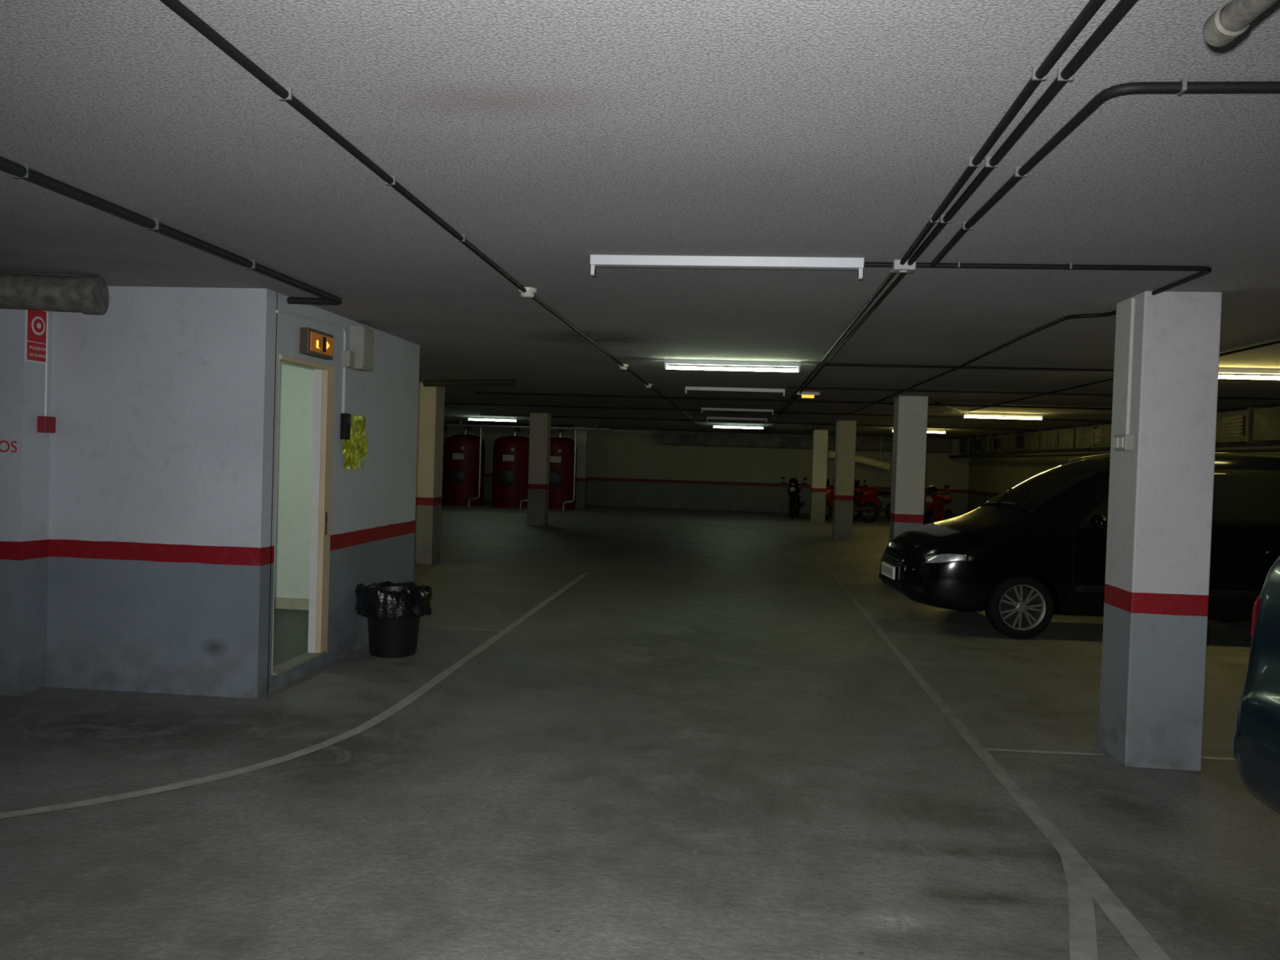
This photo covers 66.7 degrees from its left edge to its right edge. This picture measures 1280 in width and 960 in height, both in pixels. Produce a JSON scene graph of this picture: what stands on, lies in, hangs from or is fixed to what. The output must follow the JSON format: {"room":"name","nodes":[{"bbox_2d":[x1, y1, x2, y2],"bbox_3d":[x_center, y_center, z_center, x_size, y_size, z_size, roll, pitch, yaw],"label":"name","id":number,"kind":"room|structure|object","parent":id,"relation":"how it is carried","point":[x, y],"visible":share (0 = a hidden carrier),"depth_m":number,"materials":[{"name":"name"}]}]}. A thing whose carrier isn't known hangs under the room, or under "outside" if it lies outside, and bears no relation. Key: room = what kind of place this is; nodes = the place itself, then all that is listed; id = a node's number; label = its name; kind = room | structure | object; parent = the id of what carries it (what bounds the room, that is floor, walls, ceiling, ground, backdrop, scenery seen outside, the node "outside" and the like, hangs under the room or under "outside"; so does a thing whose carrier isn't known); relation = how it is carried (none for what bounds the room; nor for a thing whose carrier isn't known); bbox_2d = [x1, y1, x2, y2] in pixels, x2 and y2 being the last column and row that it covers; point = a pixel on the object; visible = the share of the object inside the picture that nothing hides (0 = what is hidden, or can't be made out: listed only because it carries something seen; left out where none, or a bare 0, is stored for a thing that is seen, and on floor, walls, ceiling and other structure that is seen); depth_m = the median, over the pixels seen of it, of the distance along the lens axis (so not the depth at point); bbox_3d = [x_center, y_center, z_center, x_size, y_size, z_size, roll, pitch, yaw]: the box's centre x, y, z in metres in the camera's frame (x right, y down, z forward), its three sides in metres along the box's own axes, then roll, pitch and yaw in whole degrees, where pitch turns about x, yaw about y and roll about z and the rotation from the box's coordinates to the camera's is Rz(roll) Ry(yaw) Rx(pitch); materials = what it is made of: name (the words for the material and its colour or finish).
{"room":"parking garage","nodes":[
{"label":"parking garage","id":0,"kind":"room"},
{"bbox_2d":[0,308,53,695],"bbox_3d":[-6.295,-0.045,6.245,5.260,2.500,0.360,2,1,6],"label":"wall","id":1,"kind":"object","parent":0,"point":[24,473],"visible":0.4,"depth_m":5.84,"materials":[{"name":"paint"}]},
{"bbox_2d":[0,440,17,452],"bbox_3d":[-3.783,-0.200,5.814,0.120,0.070,0.001,2,1,6],"label":"lettering","id":2,"kind":"object","parent":1,"relation":"attached to","point":[1,442],"depth_m":5.81},
{"bbox_2d":[24,309,46,364],"bbox_3d":[-3.650,-0.874,5.891,0.017,0.330,0.185,2,1,6],"label":"sign","id":3,"kind":"object","parent":1,"relation":"attached to","point":[35,320],"visible":1,"depth_m":5.87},
{"bbox_2d":[36,416,55,432],"bbox_3d":[-3.643,-0.340,5.970,0.058,0.100,0.100,2,1,6],"label":"button","id":4,"kind":"object","parent":1,"relation":"attached to","point":[45,424],"visible":1,"depth_m":5.93,"materials":[{"name":"red plastic"}]},
{"bbox_2d":[43,310,49,416],"bbox_3d":[-3.647,-0.716,5.973,0.020,0.660,0.019,2,1,6],"label":"conduit","id":5,"kind":"object","parent":1,"relation":"attached to","point":[46,369],"visible":0.73,"depth_m":5.97,"materials":[{"name":"white plastic"}]},
{"bbox_2d":[45,285,277,698],"bbox_3d":[-3.030,0.063,6.057,1.480,2.500,0.140,2,1,6],"label":"wall","id":6,"kind":"structure","parent":0,"point":[162,400],"depth_m":5.98,"materials":[{"name":"paint"}]},
{"bbox_2d":[272,608,308,666],"bbox_3d":[-3.253,1.227,7.476,1.960,0.100,2.500,2,1,6],"label":"floor","id":7,"kind":"structure","parent":0,"point":[291,626],"depth_m":7.53,"materials":[{"name":"green tile"}]},
{"bbox_2d":[274,360,315,598],"bbox_3d":[-3.219,-0.022,7.446,1.988,2.400,2.570,2,1,6],"label":"wall","id":8,"kind":"structure","parent":0,"point":[296,384],"depth_m":8.69,"materials":[{"name":"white paint"}]},
{"bbox_2d":[274,596,309,609],"bbox_3d":[-3.129,1.106,8.703,1.900,0.100,0.015,2,1,6],"label":"baseboard","id":9,"kind":"structure","parent":8,"relation":"attached to","point":[279,602],"depth_m":8.70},
{"bbox_2d":[266,293,419,693],"bbox_3d":[-2.189,0.062,7.412,0.070,2.500,2.740,2,1,6],"label":"wall","id":10,"kind":"structure","parent":0,"point":[373,507],"depth_m":7.56,"materials":[{"name":"paint"}]},
{"bbox_2d":[271,360,279,674],"bbox_3d":[-2.321,0.225,6.109,0.070,2.000,0.012,2,1,6],"label":"trim","id":11,"kind":"structure","parent":10,"relation":"attached to","point":[279,360],"depth_m":6.11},
{"bbox_2d":[271,650,326,675],"bbox_3d":[-2.310,1.220,6.519,0.110,0.014,0.740,2,1,6],"label":"trim","id":12,"kind":"structure","parent":10,"relation":"attached to","point":[300,660],"depth_m":6.47,"materials":[{"name":"stone"}]},
{"bbox_2d":[278,354,334,653],"bbox_3d":[-2.255,0.219,6.496,0.066,2.030,0.810,2,1,6],"label":"door frame","id":13,"kind":"structure","parent":10,"relation":"in","point":[328,372],"depth_m":6.79,"materials":[{"name":"wood"}]},
{"bbox_2d":[275,310,346,350],"bbox_3d":[-2.194,-1.015,6.538,0.018,0.167,1.059,2,1,6],"label":"conduit","id":14,"kind":"object","parent":10,"relation":"attached to","point":[277,311],"visible":1,"depth_m":6.59,"materials":[{"name":"white plastic"}]},
{"bbox_2d":[307,368,323,653],"bbox_3d":[-2.264,0.212,6.794,0.055,2.000,0.030,2,1,6],"label":"trim","id":15,"kind":"structure","parent":10,"relation":"attached to","point":[318,373],"depth_m":6.78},
{"bbox_2d":[299,327,333,359],"bbox_3d":[-2.167,-0.915,6.548,0.080,0.170,0.400,2,1,6],"label":"emergency exit sign","id":16,"kind":"object","parent":10,"relation":"attached to","point":[313,343],"visible":1,"depth_m":6.45,"materials":[{"name":"orange"}]},
{"bbox_2d":[341,366,346,413],"bbox_3d":[-2.153,-0.650,7.064,0.024,0.340,0.023,2,1,6],"label":"conduit","id":17,"kind":"object","parent":10,"relation":"attached to","point":[344,373],"visible":1,"depth_m":7.05,"materials":[{"name":"white plastic"}]},
{"bbox_2d":[340,413,351,439],"bbox_3d":[-2.149,-0.391,7.098,0.044,0.190,0.100,2,1,6],"label":"card reader","id":18,"kind":"object","parent":10,"relation":"attached to","point":[345,418],"visible":1,"depth_m":7.05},
{"bbox_2d":[341,350,355,368],"bbox_3d":[-2.126,-0.880,7.077,0.064,0.120,0.100,2,1,6],"label":"junction box","id":19,"kind":"object","parent":10,"relation":"attached to","point":[347,356],"visible":1,"depth_m":7.03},
{"bbox_2d":[342,414,367,468],"bbox_3d":[-2.135,-0.284,7.300,0.020,0.400,0.475,2,1,6],"label":"notice","id":20,"kind":"object","parent":10,"relation":"attached to","point":[354,448],"visible":0.99,"depth_m":7.32,"materials":[{"name":"paper"}]},
{"bbox_2d":[349,324,373,371],"bbox_3d":[-2.080,-0.983,7.272,0.110,0.320,0.220,2,1,6],"label":"electrical box","id":21,"kind":"object","parent":10,"relation":"attached to","point":[362,337],"visible":1,"depth_m":7.17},
{"bbox_2d":[441,426,448,500],"bbox_3d":[-8.317,-0.262,13.575,0.200,2.500,37.400,2,1,6],"label":"wall","id":22,"kind":"structure","parent":0,"point":[446,428],"depth_m":31.84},
{"bbox_2d":[0,0,1279,439],"bbox_3d":[0.181,-1.323,12.722,17.400,0.200,38.000,2,1,6],"label":"ceiling","id":23,"kind":"structure","parent":0,"point":[551,135],"depth_m":3.35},
{"bbox_2d":[0,272,108,314],"bbox_3d":[-5.606,-1.148,5.319,5.020,0.234,0.218,2,1,-7],"label":"pipe","id":24,"kind":"object","parent":23,"relation":"hanging from","point":[85,294],"visible":1,"depth_m":5.51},
{"bbox_2d":[0,155,342,305],"bbox_3d":[-2.682,-1.038,0.289,0.478,0.052,11.887,2,1,6],"label":"ceiling pipe","id":25,"kind":"object","parent":23,"relation":"attached to","point":[18,171],"visible":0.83,"depth_m":4.16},
{"bbox_2d":[160,0,526,292],"bbox_3d":[-1.218,-0.989,-0.099,0.035,0.032,11.400,2,1,6],"label":"ceiling pipe","id":26,"kind":"object","parent":23,"relation":"attached to","point":[284,94],"visible":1,"depth_m":2.73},
{"bbox_2d":[422,378,516,386],"bbox_3d":[-2.210,-1.256,12.551,1.448,0.088,0.090,2,1,28],"label":"ceiling light","id":27,"kind":"object","parent":23,"relation":"attached to","point":[491,382],"visible":1,"depth_m":12.49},
{"bbox_2d":[467,416,517,421],"bbox_3d":[-3.762,-1.553,24.763,1.280,0.098,0.069,2,1,6],"label":"fitting","id":28,"kind":"object","parent":23,"relation":"attached to","point":[469,418],"visible":0.96,"depth_m":24.74,"materials":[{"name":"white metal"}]},
{"bbox_2d":[444,421,610,431],"bbox_3d":[-3.774,-1.591,28.180,5.890,0.162,0.080,2,1,6],"label":"pipe","id":29,"kind":"object","parent":23,"relation":"hanging from","point":[460,424],"visible":0.84,"depth_m":28.12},
{"bbox_2d":[518,287,537,297],"bbox_3d":[-0.648,-1.077,5.602,0.104,0.055,0.104,2,1,6],"label":"smoke detector","id":30,"kind":"object","parent":23,"relation":"attached to","point":[531,291],"visible":0.95,"depth_m":5.57,"materials":[{"name":"white plastic"}]},
{"bbox_2d":[532,296,623,366],"bbox_3d":[-0.414,-1.125,7.754,0.022,0.021,4.271,2,1,6],"label":"ceiling pipe","id":31,"kind":"object","parent":23,"relation":"attached to","point":[535,298],"visible":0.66,"depth_m":7.05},
{"bbox_2d":[617,364,628,369],"bbox_3d":[-0.170,-1.151,9.905,0.104,0.055,0.104,2,1,6],"label":"smoke detector","id":32,"kind":"object","parent":23,"relation":"attached to","point":[625,366],"visible":0.96,"depth_m":9.87,"materials":[{"name":"white plastic"}]},
{"bbox_2d":[626,368,706,432],"bbox_3d":[0.995,-1.342,20.430,0.092,0.021,21.101,2,1,6],"label":"ceiling pipe","id":33,"kind":"object","parent":23,"relation":"attached to","point":[627,369],"visible":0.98,"depth_m":13.57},
{"bbox_2d":[590,254,864,279],"bbox_3d":[0.401,-1.004,4.586,1.280,0.095,0.069,2,1,6],"label":"fitting","id":34,"kind":"object","parent":23,"relation":"attached to","point":[596,260],"visible":1,"depth_m":4.56,"materials":[{"name":"white metal"}]},
{"bbox_2d":[664,359,800,372],"bbox_3d":[0.869,-1.082,9.192,1.280,0.098,0.069,2,1,6],"label":"fitting","id":35,"kind":"object","parent":23,"relation":"attached to","point":[679,362],"visible":1,"depth_m":9.17,"materials":[{"name":"white metal"}]},
{"bbox_2d":[684,386,785,395],"bbox_3d":[1.221,-1.142,12.523,1.280,0.095,0.069,2,1,6],"label":"fitting","id":36,"kind":"object","parent":23,"relation":"attached to","point":[697,388],"visible":1,"depth_m":12.49,"materials":[{"name":"white metal"}]},
{"bbox_2d":[706,416,767,422],"bbox_3d":[2.063,-1.284,20.678,1.280,0.095,0.069,2,1,6],"label":"fitting","id":37,"kind":"object","parent":23,"relation":"attached to","point":[708,417],"visible":1,"depth_m":20.65,"materials":[{"name":"white metal"}]},
{"bbox_2d":[701,407,773,414],"bbox_3d":[1.730,-1.224,17.295,1.280,0.095,0.069,2,1,6],"label":"fitting","id":38,"kind":"object","parent":23,"relation":"attached to","point":[702,408],"visible":1,"depth_m":17.26,"materials":[{"name":"white metal"}]},
{"bbox_2d":[712,423,764,429],"bbox_3d":[2.474,-1.347,24.456,1.280,0.098,0.069,2,1,6],"label":"fitting","id":39,"kind":"object","parent":23,"relation":"attached to","point":[714,425],"visible":0.97,"depth_m":24.43,"materials":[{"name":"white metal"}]},
{"bbox_2d":[480,413,1035,431],"bbox_3d":[2.518,-1.325,22.241,12.600,0.032,0.034,2,1,6],"label":"ceiling pipe","id":40,"kind":"object","parent":23,"relation":"attached to","point":[480,414],"visible":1,"depth_m":22.24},
{"bbox_2d":[444,402,1111,422],"bbox_3d":[2.078,-1.248,17.763,12.600,0.028,0.030,2,1,6],"label":"ceiling pipe","id":41,"kind":"object","parent":23,"relation":"attached to","point":[1094,420],"visible":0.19,"depth_m":17.80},
{"bbox_2d":[475,391,1112,409],"bbox_3d":[2.751,-1.158,14.382,10.600,0.027,0.028,2,1,6],"label":"ceiling pipe","id":42,"kind":"object","parent":23,"relation":"attached to","point":[484,393],"visible":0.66,"depth_m":14.44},
{"bbox_2d":[657,431,951,453],"bbox_3d":[5.111,-1.208,30.688,9.105,0.450,0.515,2,1,6],"label":"air duct","id":43,"kind":"object","parent":23,"relation":"hanging from","point":[669,437],"visible":0.71,"depth_m":30.57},
{"bbox_2d":[680,433,697,442],"bbox_3d":[1.544,-1.324,30.801,0.560,0.270,0.045,2,1,6],"label":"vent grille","id":44,"kind":"object","parent":43,"relation":"attached to","point":[684,437],"depth_m":30.80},
{"bbox_2d":[781,436,799,445],"bbox_3d":[4.728,-1.216,30.490,0.560,0.270,0.045,2,1,6],"label":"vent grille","id":45,"kind":"object","parent":43,"relation":"attached to","point":[785,441],"depth_m":30.48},
{"bbox_2d":[795,391,819,398],"bbox_3d":[2.216,-1.123,12.827,0.300,0.080,0.060,2,1,6],"label":"emergency exit sign","id":46,"kind":"object","parent":23,"relation":"attached to","point":[804,394],"visible":0.93,"depth_m":12.80,"materials":[{"name":"yellow plastic"}]},
{"bbox_2d":[761,272,896,434],"bbox_3d":[2.547,-1.238,17.667,0.040,0.028,26.300,2,1,6],"label":"ceiling pipe","id":47,"kind":"object","parent":23,"relation":"attached to","point":[891,275],"visible":0.98,"depth_m":6.50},
{"bbox_2d":[763,272,906,434],"bbox_3d":[2.603,-1.233,17.661,0.042,0.021,26.300,2,1,6],"label":"ceiling pipe","id":48,"kind":"object","parent":23,"relation":"attached to","point":[901,275],"visible":0.93,"depth_m":6.51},
{"bbox_2d":[827,435,890,470],"bbox_3d":[6.753,-0.846,29.923,1.888,1.047,0.240,2,1,6],"label":"pipe","id":49,"kind":"object","parent":23,"relation":"hanging from","point":[880,464],"visible":0.59,"depth_m":29.81,"materials":[{"name":"metal"}]},
{"bbox_2d":[891,259,915,273],"bbox_3d":[1.232,-0.998,4.545,0.100,0.052,0.090,2,1,6],"label":"junction box","id":50,"kind":"object","parent":23,"relation":"attached to","point":[897,267],"visible":0.78,"depth_m":4.50,"materials":[{"name":"white plastic"}]},
{"bbox_2d":[891,427,946,433],"bbox_3d":[6.722,-1.190,23.438,1.280,0.098,0.069,2,1,6],"label":"fitting","id":51,"kind":"object","parent":23,"relation":"attached to","point":[928,429],"visible":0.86,"depth_m":23.38,"materials":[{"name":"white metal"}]},
{"bbox_2d":[928,399,968,413],"bbox_3d":[4.724,-1.107,14.792,0.020,0.019,3.473,2,1,28],"label":"ceiling pipe","id":52,"kind":"object","parent":23,"relation":"attached to","point":[928,399],"visible":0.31,"depth_m":14.65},
{"bbox_2d":[802,310,1116,434],"bbox_3d":[3.851,-1.191,17.549,0.250,0.021,24.281,2,1,6],"label":"ceiling pipe","id":53,"kind":"object","parent":23,"relation":"attached to","point":[1113,313],"visible":0.91,"depth_m":7.19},
{"bbox_2d":[899,0,1105,265],"bbox_3d":[0.652,-0.917,-0.733,0.062,0.030,10.500,2,1,6],"label":"ceiling pipe","id":54,"kind":"object","parent":23,"relation":"attached to","point":[1038,73],"visible":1,"depth_m":2.50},
{"bbox_2d":[962,412,1043,419],"bbox_3d":[5.999,-1.061,16.075,1.280,0.098,0.069,2,1,6],"label":"fitting","id":55,"kind":"object","parent":23,"relation":"attached to","point":[1041,415],"visible":0.92,"depth_m":16.05,"materials":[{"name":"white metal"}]},
{"bbox_2d":[907,0,1137,265],"bbox_3d":[0.720,-0.914,-0.740,0.051,0.032,10.500,2,1,6],"label":"ceiling pipe","id":56,"kind":"object","parent":23,"relation":"attached to","point":[1064,74],"visible":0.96,"depth_m":2.50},
{"bbox_2d":[786,386,1279,399],"bbox_3d":[4.794,-1.039,11.671,6.001,0.021,0.022,2,1,7],"label":"ceiling pipe","id":57,"kind":"object","parent":23,"relation":"attached to","point":[808,388],"visible":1,"depth_m":11.73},
{"bbox_2d":[863,262,1211,295],"bbox_3d":[1.865,-0.993,4.797,1.571,0.028,0.655,2,1,6],"label":"ceiling pipe","id":58,"kind":"object","parent":23,"relation":"attached to","point":[1204,270],"visible":0.99,"depth_m":4.48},
{"bbox_2d":[825,363,1270,374],"bbox_3d":[4.613,-0.986,8.805,5.801,0.021,0.022,2,1,7],"label":"ceiling pipe","id":59,"kind":"object","parent":23,"relation":"attached to","point":[827,364],"visible":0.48,"depth_m":8.97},
{"bbox_2d":[930,77,1279,266],"bbox_3d":[3.236,-0.916,3.235,4.053,0.032,2.138,2,1,6],"label":"ceiling pipe","id":60,"kind":"object","parent":23,"relation":"attached to","point":[1181,86],"visible":1,"depth_m":2.41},
{"bbox_2d":[958,406,1279,454],"bbox_3d":[8.817,-0.815,18.377,0.515,0.470,22.305,2,1,6],"label":"air duct","id":61,"kind":"object","parent":23,"relation":"hanging from","point":[1253,425],"visible":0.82,"depth_m":18.46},
{"bbox_2d":[974,440,981,449],"bbox_3d":[9.447,-0.977,27.194,0.045,0.270,0.560,2,1,6],"label":"vent grille","id":62,"kind":"object","parent":61,"relation":"attached to","point":[978,442],"depth_m":27.13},
{"bbox_2d":[993,438,1000,448],"bbox_3d":[9.251,-0.942,25.204,0.045,0.270,0.560,2,1,6],"label":"vent grille","id":63,"kind":"object","parent":61,"relation":"attached to","point":[997,442],"depth_m":25.17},
{"bbox_2d":[1015,435,1023,448],"bbox_3d":[9.056,-0.907,23.214,0.045,0.270,0.560,2,1,6],"label":"vent grille","id":64,"kind":"object","parent":61,"relation":"attached to","point":[1019,439],"depth_m":23.16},
{"bbox_2d":[1048,432,1058,445],"bbox_3d":[8.811,-0.863,20.726,0.045,0.270,0.560,2,1,6],"label":"vent grille","id":65,"kind":"object","parent":61,"relation":"attached to","point":[1053,438],"depth_m":20.70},
{"bbox_2d":[1090,428,1103,444],"bbox_3d":[8.567,-0.820,18.238,0.045,0.270,0.560,2,1,6],"label":"vent grille","id":66,"kind":"object","parent":61,"relation":"attached to","point":[1097,434],"depth_m":18.20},
{"bbox_2d":[948,443,1279,458],"bbox_3d":[8.415,-0.511,18.560,0.100,0.100,22.600,2,1,6],"label":"pipe","id":67,"kind":"object","parent":61,"relation":"attached to","point":[1255,447],"visible":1,"depth_m":17.98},
{"bbox_2d":[1221,415,1244,436],"bbox_3d":[8.078,-0.732,13.263,0.045,0.270,0.560,2,1,6],"label":"vent grille","id":68,"kind":"object","parent":61,"relation":"attached to","point":[1231,425],"depth_m":13.23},
{"bbox_2d":[968,340,1279,411],"bbox_3d":[4.727,-1.009,10.070,0.020,0.019,11.000,2,1,6],"label":"ceiling pipe","id":69,"kind":"object","parent":23,"relation":"attached to","point":[1277,341],"visible":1,"depth_m":10.02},
{"bbox_2d":[1202,0,1278,46],"bbox_3d":[0.932,-0.847,0.025,0.063,0.183,3.502,2,1,4],"label":"drain pipe","id":70,"kind":"object","parent":23,"relation":"hanging from","point":[1232,19],"visible":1,"depth_m":1.71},
{"bbox_2d":[1217,367,1279,379],"bbox_3d":[5.331,-0.924,8.454,1.280,0.098,0.069,2,1,6],"label":"fitting","id":71,"kind":"object","parent":23,"relation":"attached to","point":[1221,370],"visible":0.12,"depth_m":8.44,"materials":[{"name":"white metal"}]},
{"bbox_2d":[0,500,1279,959],"bbox_3d":[0.095,1.375,12.778,17.400,0.200,38.000,2,1,6],"label":"floor","id":72,"kind":"structure","parent":0,"point":[702,747],"depth_m":4.52,"materials":[{"name":"concrete"}]},
{"bbox_2d":[0,572,590,818],"bbox_3d":[-2.155,1.294,8.233,2.033,0.001,9.882,2,1,6],"label":"lane marking","id":73,"kind":"object","parent":72,"relation":"on","point":[415,695],"visible":1,"depth_m":5.04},
{"bbox_2d":[355,581,431,657],"bbox_3d":[-1.881,1.056,7.404,0.574,0.532,0.563,2,1,6],"label":"trash bin","id":74,"kind":"object","parent":72,"relation":"on","point":[393,611],"visible":1,"depth_m":7.24,"materials":[{"name":"black plastic"}]},
{"bbox_2d":[413,382,444,564],"bbox_3d":[-3.006,-0.092,13.559,0.400,2.500,0.400,2,1,6],"label":"pillar","id":75,"kind":"structure","parent":72,"relation":"on","point":[431,403],"depth_m":13.36,"materials":[{"name":"paint"}]},
{"bbox_2d":[443,426,484,506],"bbox_3d":[-5.311,-0.432,29.372,1.200,2.379,1.270,2,1,6],"label":"tank","id":76,"kind":"object","parent":72,"relation":"on","point":[461,460],"visible":0.97,"depth_m":28.89,"materials":[{"name":"red metal"}]},
{"bbox_2d":[467,426,482,506],"bbox_3d":[-4.930,-0.418,28.415,0.585,2.415,0.070,2,1,6],"label":"pipe","id":77,"kind":"object","parent":72,"relation":"on","point":[480,428],"visible":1,"depth_m":28.37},
{"bbox_2d":[492,427,529,508],"bbox_3d":[-3.784,-0.377,29.072,1.240,2.379,1.310,2,1,6],"label":"tank","id":78,"kind":"object","parent":72,"relation":"on","point":[510,453],"visible":0.84,"depth_m":28.56,"materials":[{"name":"red metal"}]},
{"bbox_2d":[526,413,551,526],"bbox_3d":[-2.254,-0.237,21.724,0.400,2.500,0.400,2,1,6],"label":"pillar","id":79,"kind":"structure","parent":72,"relation":"on","point":[540,423],"depth_m":21.53,"materials":[{"name":"paint"}]},
{"bbox_2d":[548,429,577,509],"bbox_3d":[-2.407,-0.331,28.978,1.040,2.379,1.190,2,1,6],"label":"tank","id":80,"kind":"object","parent":72,"relation":"on","point":[562,449],"visible":0.75,"depth_m":28.50,"materials":[{"name":"red metal"}]},
{"bbox_2d":[561,429,577,510],"bbox_3d":[-2.144,-0.324,28.143,0.585,2.415,0.070,2,1,6],"label":"pipe","id":81,"kind":"object","parent":72,"relation":"on","point":[575,431],"visible":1,"depth_m":28.10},
{"bbox_2d":[573,426,588,507],"bbox_3d":[-1.851,-0.398,30.123,0.400,2.500,0.400,2,1,6],"label":"pillar","id":82,"kind":"structure","parent":72,"relation":"on","point":[582,442],"depth_m":29.92,"materials":[{"name":"paint"}]},
{"bbox_2d":[781,476,807,519],"bbox_3d":[4.489,0.507,28.119,0.750,1.190,1.940,2,1,16],"label":"motorcycle","id":83,"kind":"object","parent":72,"relation":"on","point":[793,490],"visible":1,"depth_m":27.53,"materials":[{"name":"metal"}]},
{"bbox_2d":[809,429,828,522],"bbox_3d":[4.868,-0.107,26.443,0.380,2.500,0.380,2,1,6],"label":"pillar","id":84,"kind":"structure","parent":72,"relation":"on","point":[820,442],"depth_m":26.25,"materials":[{"name":"paint"}]},
{"bbox_2d":[831,420,856,539],"bbox_3d":[4.340,-0.004,20.668,0.380,2.500,0.380,2,1,6],"label":"pillar","id":85,"kind":"structure","parent":72,"relation":"on","point":[846,430],"depth_m":20.48,"materials":[{"name":"paint"}]},
{"bbox_2d":[825,479,879,522],"bbox_3d":[5.673,0.572,26.790,1.940,1.190,0.750,2,1,-6],"label":"motorcycle","id":86,"kind":"object","parent":72,"relation":"on","point":[829,490],"visible":0.52,"depth_m":26.73,"materials":[{"name":"metal"}]},
{"bbox_2d":[853,479,890,520],"bbox_3d":[6.665,0.585,27.699,1.940,1.190,0.750,2,1,-14],"label":"motorcycle","id":87,"kind":"object","parent":72,"relation":"on","point":[860,500],"visible":0.51,"depth_m":27.55,"materials":[{"name":"metal"}]},
{"bbox_2d":[888,395,928,542],"bbox_3d":[3.607,0.129,13.104,0.380,2.500,0.380,2,1,6],"label":"pillar","id":88,"kind":"structure","parent":72,"relation":"on","point":[910,412],"depth_m":12.91,"materials":[{"name":"paint"}]},
{"bbox_2d":[923,484,956,524],"bbox_3d":[6.968,0.699,22.652,0.750,1.190,1.940,3,1,36],"label":"motorcycle","id":89,"kind":"object","parent":72,"relation":"on","point":[934,501],"visible":0.68,"depth_m":22.16,"materials":[{"name":"metal"}]},
{"bbox_2d":[815,555,1170,959],"bbox_3d":[2.262,1.412,9.349,0.157,0.001,14.601,2,1,6],"label":"lane marking","id":90,"kind":"object","parent":72,"relation":"on","point":[1142,943],"visible":1,"depth_m":4.19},
{"bbox_2d":[984,747,1105,755],"bbox_3d":[2.220,1.493,5.341,0.642,0.001,0.075,2,1,6],"label":"bay marking","id":91,"kind":"object","parent":72,"relation":"on","point":[985,748],"visible":1,"depth_m":5.34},
{"bbox_2d":[1060,854,1097,959],"bbox_3d":[1.425,1.512,3.160,0.514,0.001,1.540,2,1,6],"label":"lane marking","id":92,"kind":"object","parent":72,"relation":"on","point":[1082,930],"visible":1,"depth_m":3.39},
{"bbox_2d":[879,452,1279,639],"bbox_3d":[4.850,0.599,9.745,4.694,1.778,2.260,2,1,2],"label":"car","id":93,"kind":"object","parent":72,"relation":"on","point":[1033,552],"visible":0.77,"depth_m":8.93,"materials":[{"name":"black paint"}]},
{"bbox_2d":[879,573,901,588],"bbox_3d":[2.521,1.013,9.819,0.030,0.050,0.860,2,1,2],"label":"license plate","id":94,"kind":"object","parent":93,"relation":"attached to","point":[895,582],"depth_m":9.70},
{"bbox_2d":[911,586,924,593],"bbox_3d":[2.607,1.031,9.123,0.020,0.062,0.127,1,2,-42],"label":"fog lamp","id":95,"kind":"object","parent":93,"relation":"attached to","point":[915,589],"depth_m":9.11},
{"bbox_2d":[1089,514,1107,531],"bbox_3d":[4.126,0.393,8.769,0.140,0.164,0.276,2,1,2],"label":"mirror","id":96,"kind":"object","parent":93,"relation":"attached to","point":[1098,522],"depth_m":8.68,"materials":[{"name":"black paint"}]},
{"bbox_2d":[1097,290,1222,771],"bbox_3d":[2.799,0.266,5.260,0.385,2.500,0.385,2,1,6],"label":"pillar","id":97,"kind":"structure","parent":72,"relation":"on","point":[1160,506],"depth_m":5.08,"materials":[{"name":"paint"}]},
{"bbox_2d":[1113,434,1133,450],"bbox_3d":[2.597,-0.201,5.229,0.051,0.085,0.160,2,1,6],"label":"light switch","id":98,"kind":"object","parent":97,"relation":"attached to","point":[1123,442],"visible":1,"depth_m":5.17,"materials":[{"name":"white plastic"}]},
{"bbox_2d":[1125,297,1134,434],"bbox_3d":[2.621,-0.604,5.199,0.020,0.730,0.019,2,1,6],"label":"conduit","id":99,"kind":"object","parent":97,"relation":"attached to","point":[1132,300],"visible":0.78,"depth_m":5.19,"materials":[{"name":"white plastic"}]},
{"bbox_2d":[1201,756,1235,759],"bbox_3d":[4.479,1.568,5.231,3.002,0.001,0.136,2,1,6],"label":"bay marking","id":100,"kind":"object","parent":72,"relation":"on","point":[1202,757],"visible":0.36,"depth_m":5.32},
{"bbox_2d":[1232,555,1279,812],"bbox_3d":[4.190,0.884,2.900,3.958,1.450,1.663,2,1,6],"label":"car","id":101,"kind":"object","parent":72,"relation":"on","point":[1256,730],"visible":1,"depth_m":3.63,"materials":[{"name":"blue paint"}]},
{"bbox_2d":[1249,594,1260,636],"bbox_3d":[2.454,0.484,3.815,0.162,0.262,0.077,2,1,-12],"label":"tail lamp","id":102,"kind":"object","parent":101,"relation":"attached to","point":[1256,606],"depth_m":3.77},
{"bbox_2d":[447,426,968,518],"bbox_3d":[1.976,-0.303,31.457,17.200,2.500,0.200,2,1,6],"label":"wall","id":103,"kind":"structure","parent":0,"point":[627,468],"depth_m":31.34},
{"bbox_2d":[967,443,1279,512],"bbox_3d":[8.593,0.313,11.924,0.200,2.500,37.400,2,1,6],"label":"wall","id":104,"kind":"structure","parent":0,"point":[988,477],"depth_m":26.67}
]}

